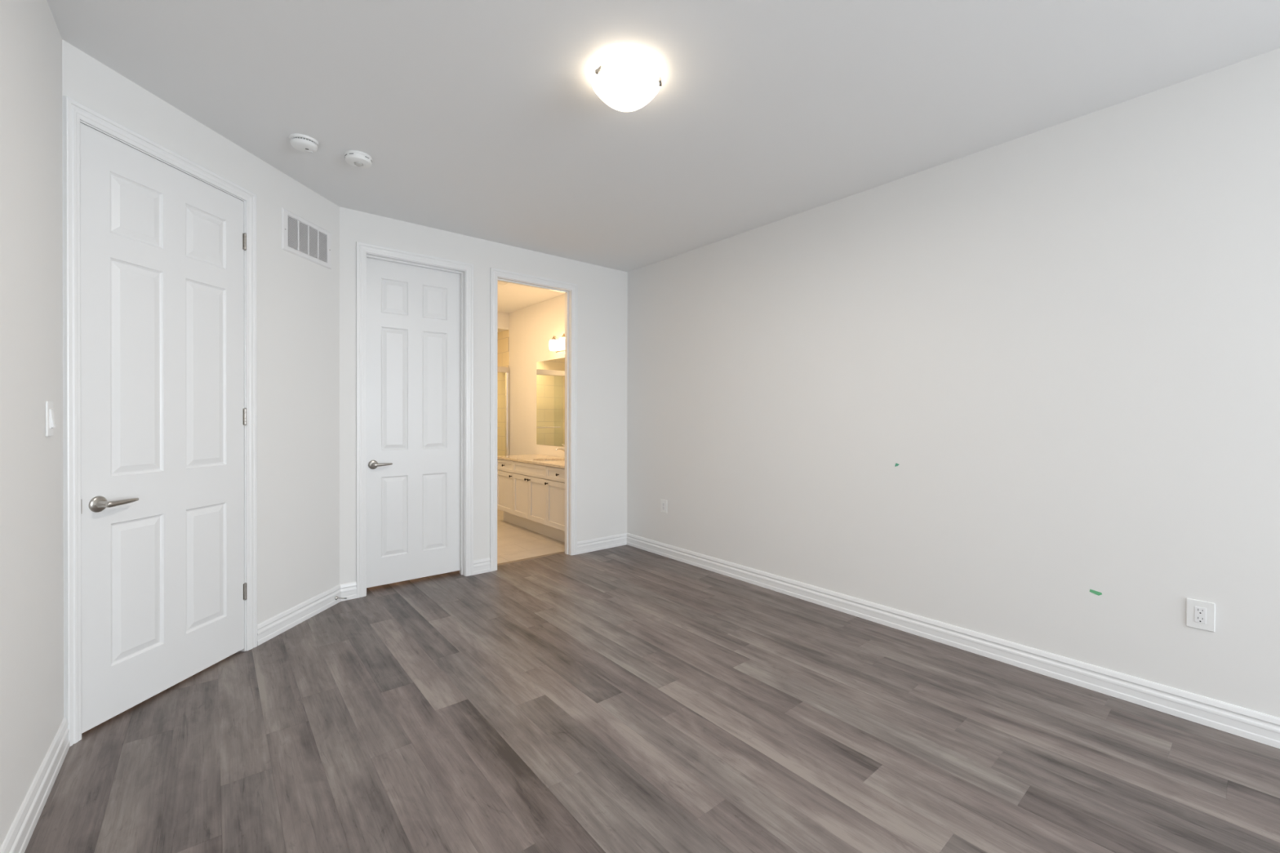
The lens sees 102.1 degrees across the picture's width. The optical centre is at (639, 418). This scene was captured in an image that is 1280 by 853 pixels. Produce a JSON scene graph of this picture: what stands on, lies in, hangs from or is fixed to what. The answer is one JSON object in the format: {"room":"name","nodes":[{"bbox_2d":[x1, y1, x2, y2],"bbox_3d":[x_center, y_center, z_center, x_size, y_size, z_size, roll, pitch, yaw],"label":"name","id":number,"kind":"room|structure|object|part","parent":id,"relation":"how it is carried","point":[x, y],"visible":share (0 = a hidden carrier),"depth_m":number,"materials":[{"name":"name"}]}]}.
{"room":"empty bedroom","nodes":[
{"label":"empty bedroom","id":0,"kind":"room"},
{"bbox_2d":[0,0,64,848],"bbox_3d":[0.343,-0.072,-1.206,0.120,2.740,8.305,0,0,-40],"label":"wall","id":1,"kind":"structure","parent":0,"point":[32,693],"depth_m":1.63,"materials":[{"name":"white paint"}]},
{"bbox_2d":[0,717,70,852],"bbox_3d":[0.373,1.240,-1.133,0.016,0.115,8.165,0,0,-40],"label":"baseboard","id":2,"kind":"structure","parent":1,"relation":"attached to","point":[17,839],"depth_m":1.66,"materials":[{"name":"white paint"}]},
{"bbox_2d":[45,401,55,436],"bbox_3d":[-2.070,0.000,1.820,0.016,0.122,0.079,0,0,-40],"label":"light switch","id":3,"kind":"object","parent":1,"relation":"attached to","point":[50,420],"visible":1,"depth_m":1.80,"materials":[{"name":"white plastic"}]},
{"bbox_3d":[-2.071,0.000,1.820,0.006,0.068,0.034,0,0,-40],"label":"switch frame","id":4,"kind":"part","parent":3,"relation":"part of","materials":[{"name":"white plastic"}]},
{"bbox_2d":[62,39,339,691],"bbox_3d":[-2.220,-0.098,2.800,0.121,2.740,1.691,0,0,5],"label":"wall","id":5,"kind":"structure","parent":0,"point":[298,297],"depth_m":3.08,"materials":[{"name":"white paint"}]},
{"bbox_2d":[62,95,257,746],"bbox_3d":[-2.243,0.012,2.451,0.138,2.522,0.890,0,0,5],"label":"door frame","id":6,"kind":"structure","parent":5,"relation":"attached to","point":[74,113],"depth_m":2.05,"materials":[{"name":"white paint"}]},
{"bbox_2d":[80,122,246,733],"bbox_3d":[-2.178,0.038,2.446,0.100,2.436,0.772,0,0,5],"label":"door","id":7,"kind":"structure","parent":5,"relation":"in","point":[163,413],"depth_m":2.36,"materials":[{"name":"white paint"}]},
{"bbox_3d":[-2.199,0.350,2.120,0.048,0.067,0.067,0,0,5],"label":"handle","id":8,"kind":"part","parent":7,"relation":"part of","materials":[{"name":"silver metal"}]},
{"bbox_3d":[-2.166,0.350,2.172,0.025,0.026,0.136,0,0,5],"label":"lever","id":9,"kind":"part","parent":7,"relation":"part of","materials":[{"name":"silver metal"}]},
{"bbox_2d":[257,584,341,645],"bbox_3d":[-2.115,1.212,3.250,0.016,0.115,0.707,0,0,5],"label":"baseboard","id":10,"kind":"structure","parent":5,"relation":"attached to","point":[276,625],"depth_m":3.19,"materials":[{"name":"white paint"}]},
{"bbox_2d":[281,207,331,269],"bbox_3d":[-2.107,-1.135,3.290,0.010,0.249,0.429,0,0,5],"label":"air vent","id":11,"kind":"object","parent":5,"relation":"in","point":[300,237],"visible":1,"depth_m":3.27,"materials":[{"name":"white metal"}]},
{"bbox_2d":[339,206,627,584],"bbox_3d":[-1.158,-0.103,4.443,2.592,2.740,0.120,0,0,-40],"label":"wall","id":12,"kind":"structure","parent":0,"point":[602,291],"depth_m":4.40,"materials":[{"name":"white paint"}]},
{"bbox_2d":[335,595,346,599],"bbox_3d":[-2.043,1.229,3.543,0.074,0.025,0.025,0,0,5],"label":"door stop","id":13,"kind":"object","parent":12,"relation":"attached to","point":[336,597],"visible":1,"depth_m":3.54,"materials":[{"name":"silver metal"}]},
{"bbox_2d":[340,582,356,601],"bbox_3d":[-2.045,1.211,3.630,0.105,0.115,0.016,0,0,-40],"label":"baseboard","id":14,"kind":"structure","parent":12,"relation":"attached to","point":[348,590],"depth_m":3.63,"materials":[{"name":"white paint"}]},
{"bbox_2d":[366,257,460,587],"bbox_3d":[-1.725,0.028,3.983,0.711,2.419,0.100,0,0,-40],"label":"door","id":15,"kind":"structure","parent":12,"relation":"in","point":[413,313],"depth_m":3.98,"materials":[{"name":"white paint"}]},
{"bbox_3d":[-1.948,0.338,3.789,0.067,0.067,0.048,0,0,-40],"label":"handle","id":16,"kind":"part","parent":15,"relation":"part of","materials":[{"name":"silver metal"}]},
{"bbox_3d":[-1.889,0.338,3.801,0.136,0.026,0.025,0,0,-40],"label":"lever","id":17,"kind":"part","parent":15,"relation":"part of","materials":[{"name":"silver metal"}]},
{"bbox_2d":[355,241,473,598],"bbox_3d":[-1.715,0.008,3.971,0.848,2.518,0.138,0,0,-40],"label":"door frame","id":18,"kind":"structure","parent":12,"relation":"attached to","point":[363,251],"depth_m":3.91,"materials":[{"name":"white paint"}]},
{"bbox_2d":[473,557,490,574],"bbox_3d":[-1.299,1.210,4.247,0.145,0.115,0.016,0,0,-40],"label":"baseboard","id":19,"kind":"structure","parent":12,"relation":"attached to","point":[480,566],"depth_m":4.24,"materials":[{"name":"white paint"}]},
{"bbox_2d":[497,551,564,565],"bbox_3d":[-1.005,1.263,4.672,0.710,0.007,0.052,0,0,-40],"label":"trim","id":20,"kind":"structure","parent":12,"relation":"attached to","point":[558,553],"depth_m":4.66,"materials":[{"name":"brown wood"}]},
{"bbox_2d":[489,267,577,571],"bbox_3d":[-0.945,0.007,4.596,0.848,2.518,0.120,0,0,-40],"label":"door frame","id":21,"kind":"structure","parent":12,"relation":"attached to","point":[571,290],"depth_m":4.79,"materials":[{"name":"white paint"}]},
{"bbox_2d":[577,533,626,554],"bbox_3d":[-0.358,1.208,5.025,0.601,0.115,0.016,0,0,-40],"label":"baseboard","id":22,"kind":"structure","parent":12,"relation":"attached to","point":[615,540],"depth_m":5.01,"materials":[{"name":"white paint"}]},
{"bbox_2d":[497,311,509,333],"bbox_3d":[-2.693,-1.378,7.106,1.546,0.245,0.800,0,0,-40],"label":"wall","id":23,"kind":"structure","parent":0,"point":[503,317],"depth_m":7.24,"materials":[{"name":"white paint"}]},
{"bbox_2d":[24,509,1279,852],"bbox_3d":[-0.215,1.313,1.453,4.971,0.060,12.900,0,0,-40],"label":"floor","id":24,"kind":"structure","parent":0,"point":[624,699],"depth_m":2.04,"materials":[{"name":"wood"}]},
{"bbox_2d":[497,458,564,542],"bbox_3d":[-1.004,0.873,5.813,0.582,0.774,1.750,0,0,-40],"label":"bathroom vanity","id":25,"kind":"object","parent":24,"relation":"on","point":[531,496],"visible":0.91,"depth_m":5.63,"materials":[{"name":"white paint"}]},
{"bbox_3d":[-1.603,0.554,6.147,0.018,0.134,0.458,0,0,-40],"label":"drawer","id":26,"kind":"part","parent":25,"relation":"part of","materials":[{"name":"white paint"}]},
{"bbox_3d":[-1.604,0.865,6.148,0.018,0.471,0.458,0,0,-40],"label":"cabinet door","id":27,"kind":"part","parent":25,"relation":"part of","materials":[{"name":"white paint"}]},
{"bbox_3d":[-1.336,0.867,5.824,0.018,0.471,0.376,0,0,-40],"label":"cabinet door","id":28,"kind":"part","parent":25,"relation":"part of","materials":[{"name":"white paint"}]},
{"bbox_3d":[-1.211,0.557,5.673,0.018,0.134,0.764,0,0,-40],"label":"false drawer","id":29,"kind":"part","parent":25,"relation":"part of","materials":[{"name":"white paint"}]},
{"bbox_2d":[497,453,564,468],"bbox_3d":[-0.995,0.473,5.822,0.559,0.025,1.773,0,0,-40],"label":"countertop","id":30,"kind":"structure","parent":25,"relation":"on","point":[533,458],"depth_m":5.99,"materials":[{"name":"stone"}]},
{"bbox_2d":[555,444,564,458],"bbox_3d":[-0.892,0.373,5.928,0.166,0.174,0.054,0,0,-40],"label":"faucet","id":31,"kind":"object","parent":30,"relation":"on","point":[557,449],"visible":0.41,"depth_m":5.92,"materials":[{"name":"silver metal"}]},
{"bbox_3d":[-1.091,0.869,5.528,0.018,0.471,0.384,0,0,-40],"label":"cabinet door","id":32,"kind":"part","parent":25,"relation":"part of","materials":[{"name":"white paint"}]},
{"bbox_3d":[-0.804,0.561,5.181,0.018,0.134,0.505,0,0,-40],"label":"drawer","id":33,"kind":"part","parent":25,"relation":"part of","materials":[{"name":"white paint"}]},
{"bbox_3d":[-0.805,0.871,5.182,0.018,0.471,0.505,0,0,-40],"label":"cabinet door","id":34,"kind":"part","parent":25,"relation":"part of","materials":[{"name":"white paint"}]},
{"bbox_3d":[-2.446,1.202,6.809,1.544,0.100,0.120,0,0,-40],"label":"trim","id":35,"kind":"structure","parent":24,"relation":"on","visible":0},
{"bbox_2d":[497,366,509,455],"bbox_3d":[-2.430,0.214,6.787,1.522,1.875,0.103,0,0,-40],"label":"shower enclosure","id":36,"kind":"object","parent":35,"relation":"on","point":[500,369],"visible":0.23,"depth_m":7.25,"materials":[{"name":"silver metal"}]},
{"bbox_3d":[-1.870,0.252,7.276,0.034,1.797,0.060,0,0,-40],"label":"post","id":37,"kind":"part","parent":36,"relation":"part of","materials":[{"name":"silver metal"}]},
{"bbox_2d":[46,0,1279,312],"bbox_3d":[-0.150,-1.506,1.442,5.110,0.100,13.070,0,0,-40],"label":"ceiling","id":38,"kind":"structure","parent":0,"point":[482,119],"depth_m":2.28,"materials":[{"name":"white paint"}]},
{"bbox_2d":[288,133,319,152],"bbox_3d":[-1.768,-1.443,2.725,0.132,0.047,0.132,0,0,-40],"label":"smoke detector","id":39,"kind":"object","parent":38,"relation":"attached to","point":[304,143],"visible":1,"depth_m":2.69,"materials":[{"name":"white plastic"}]},
{"bbox_2d":[344,150,372,168],"bbox_3d":[-1.572,-1.440,2.891,0.135,0.053,0.134,0,0,-40],"label":"detector","id":40,"kind":"object","parent":38,"relation":"attached to","point":[357,158],"visible":1,"depth_m":2.86,"materials":[{"name":"white plastic"}]},
{"bbox_2d":[497,280,510,285],"bbox_3d":[-1.573,-1.463,5.495,0.396,0.034,0.396,0,0,-40],"label":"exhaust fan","id":41,"kind":"object","parent":38,"relation":"attached to","point":[500,283],"visible":0.16,"depth_m":5.58,"materials":[{"name":"white plastic"}]},
{"bbox_2d":[591,55,662,111],"bbox_3d":[-0.061,-1.390,2.186,0.294,0.140,0.292,0,0,-40],"label":"ceiling lamp","id":42,"kind":"object","parent":38,"relation":"attached to","point":[625,83],"visible":1,"depth_m":2.11,"materials":[{"name":"white glass"}]},
{"bbox_2d":[497,48,1279,717],"bbox_3d":[1.746,-0.089,3.032,0.132,2.740,13.050,0,0,-40],"label":"wall","id":43,"kind":"structure","parent":0,"point":[1062,340],"depth_m":2.70,"materials":[{"name":"white paint"}]},
{"bbox_2d":[536,357,564,446],"bbox_3d":[-0.809,-0.196,6.034,0.005,1.058,1.633,0,0,-40],"label":"wall mirror","id":44,"kind":"object","parent":43,"relation":"attached to","point":[550,374],"visible":0.36,"depth_m":6.38,"materials":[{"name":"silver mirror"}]},
{"bbox_2d":[548,333,564,352],"bbox_3d":[-0.847,-0.878,5.943,0.178,0.205,0.571,0,0,-40],"label":"vanity light","id":45,"kind":"object","parent":43,"relation":"attached to","point":[554,344],"visible":0.52,"depth_m":6.04,"materials":[{"name":"white glass"}]},
{"bbox_3d":[-1.014,-0.868,6.097,0.116,0.125,0.116,0,0,-40],"label":"lamp shade","id":46,"kind":"part","parent":45,"relation":"part of","materials":[{"name":"white glass"}]},
{"bbox_3d":[-0.871,-0.867,5.924,0.116,0.125,0.116,0,0,-40],"label":"lamp shade","id":47,"kind":"part","parent":45,"relation":"part of","materials":[{"name":"white glass"}]},
{"bbox_2d":[661,499,666,513],"bbox_3d":[0.221,0.809,4.788,0.008,0.121,0.083,0,0,-40],"label":"wall outlet","id":48,"kind":"object","parent":43,"relation":"attached to","point":[664,503],"visible":1,"depth_m":4.78,"materials":[{"name":"white plastic"}]},
{"bbox_2d":[662,502,665,510],"bbox_3d":[0.220,0.809,4.787,0.004,0.067,0.034,0,0,-40],"label":"receptacle","id":49,"kind":"object","parent":48,"relation":"attached to","point":[663,504],"depth_m":4.79,"materials":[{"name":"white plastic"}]},
{"bbox_2d":[626,533,1279,748],"bbox_3d":[2.825,1.233,1.632,0.016,0.115,9.302,0,0,-40],"label":"baseboard","id":50,"kind":"structure","parent":43,"relation":"attached to","point":[1263,728],"depth_m":2.67,"materials":[{"name":"white paint"}]},
{"bbox_2d":[1089,589,1102,595],"bbox_3d":[2.158,0.824,2.450,0.002,0.022,0.046,0,0,-40],"label":"tape","id":51,"kind":"object","parent":43,"relation":"attached to","point":[1094,592],"visible":1,"depth_m":2.45,"materials":[{"name":"green plastic"}]},
{"bbox_2d":[1186,598,1215,631],"bbox_3d":[2.370,0.830,2.189,0.008,0.121,0.083,0,0,-40],"label":"wall outlet","id":52,"kind":"object","parent":43,"relation":"attached to","point":[1200,615],"visible":1,"depth_m":2.19,"materials":[{"name":"white plastic"}]},
{"bbox_2d":[1194,606,1206,624],"bbox_3d":[2.368,0.830,2.188,0.004,0.067,0.034,0,0,-40],"label":"receptacle","id":53,"kind":"object","parent":52,"relation":"attached to","point":[1200,612],"depth_m":2.19,"materials":[{"name":"white plastic"}]}
]}

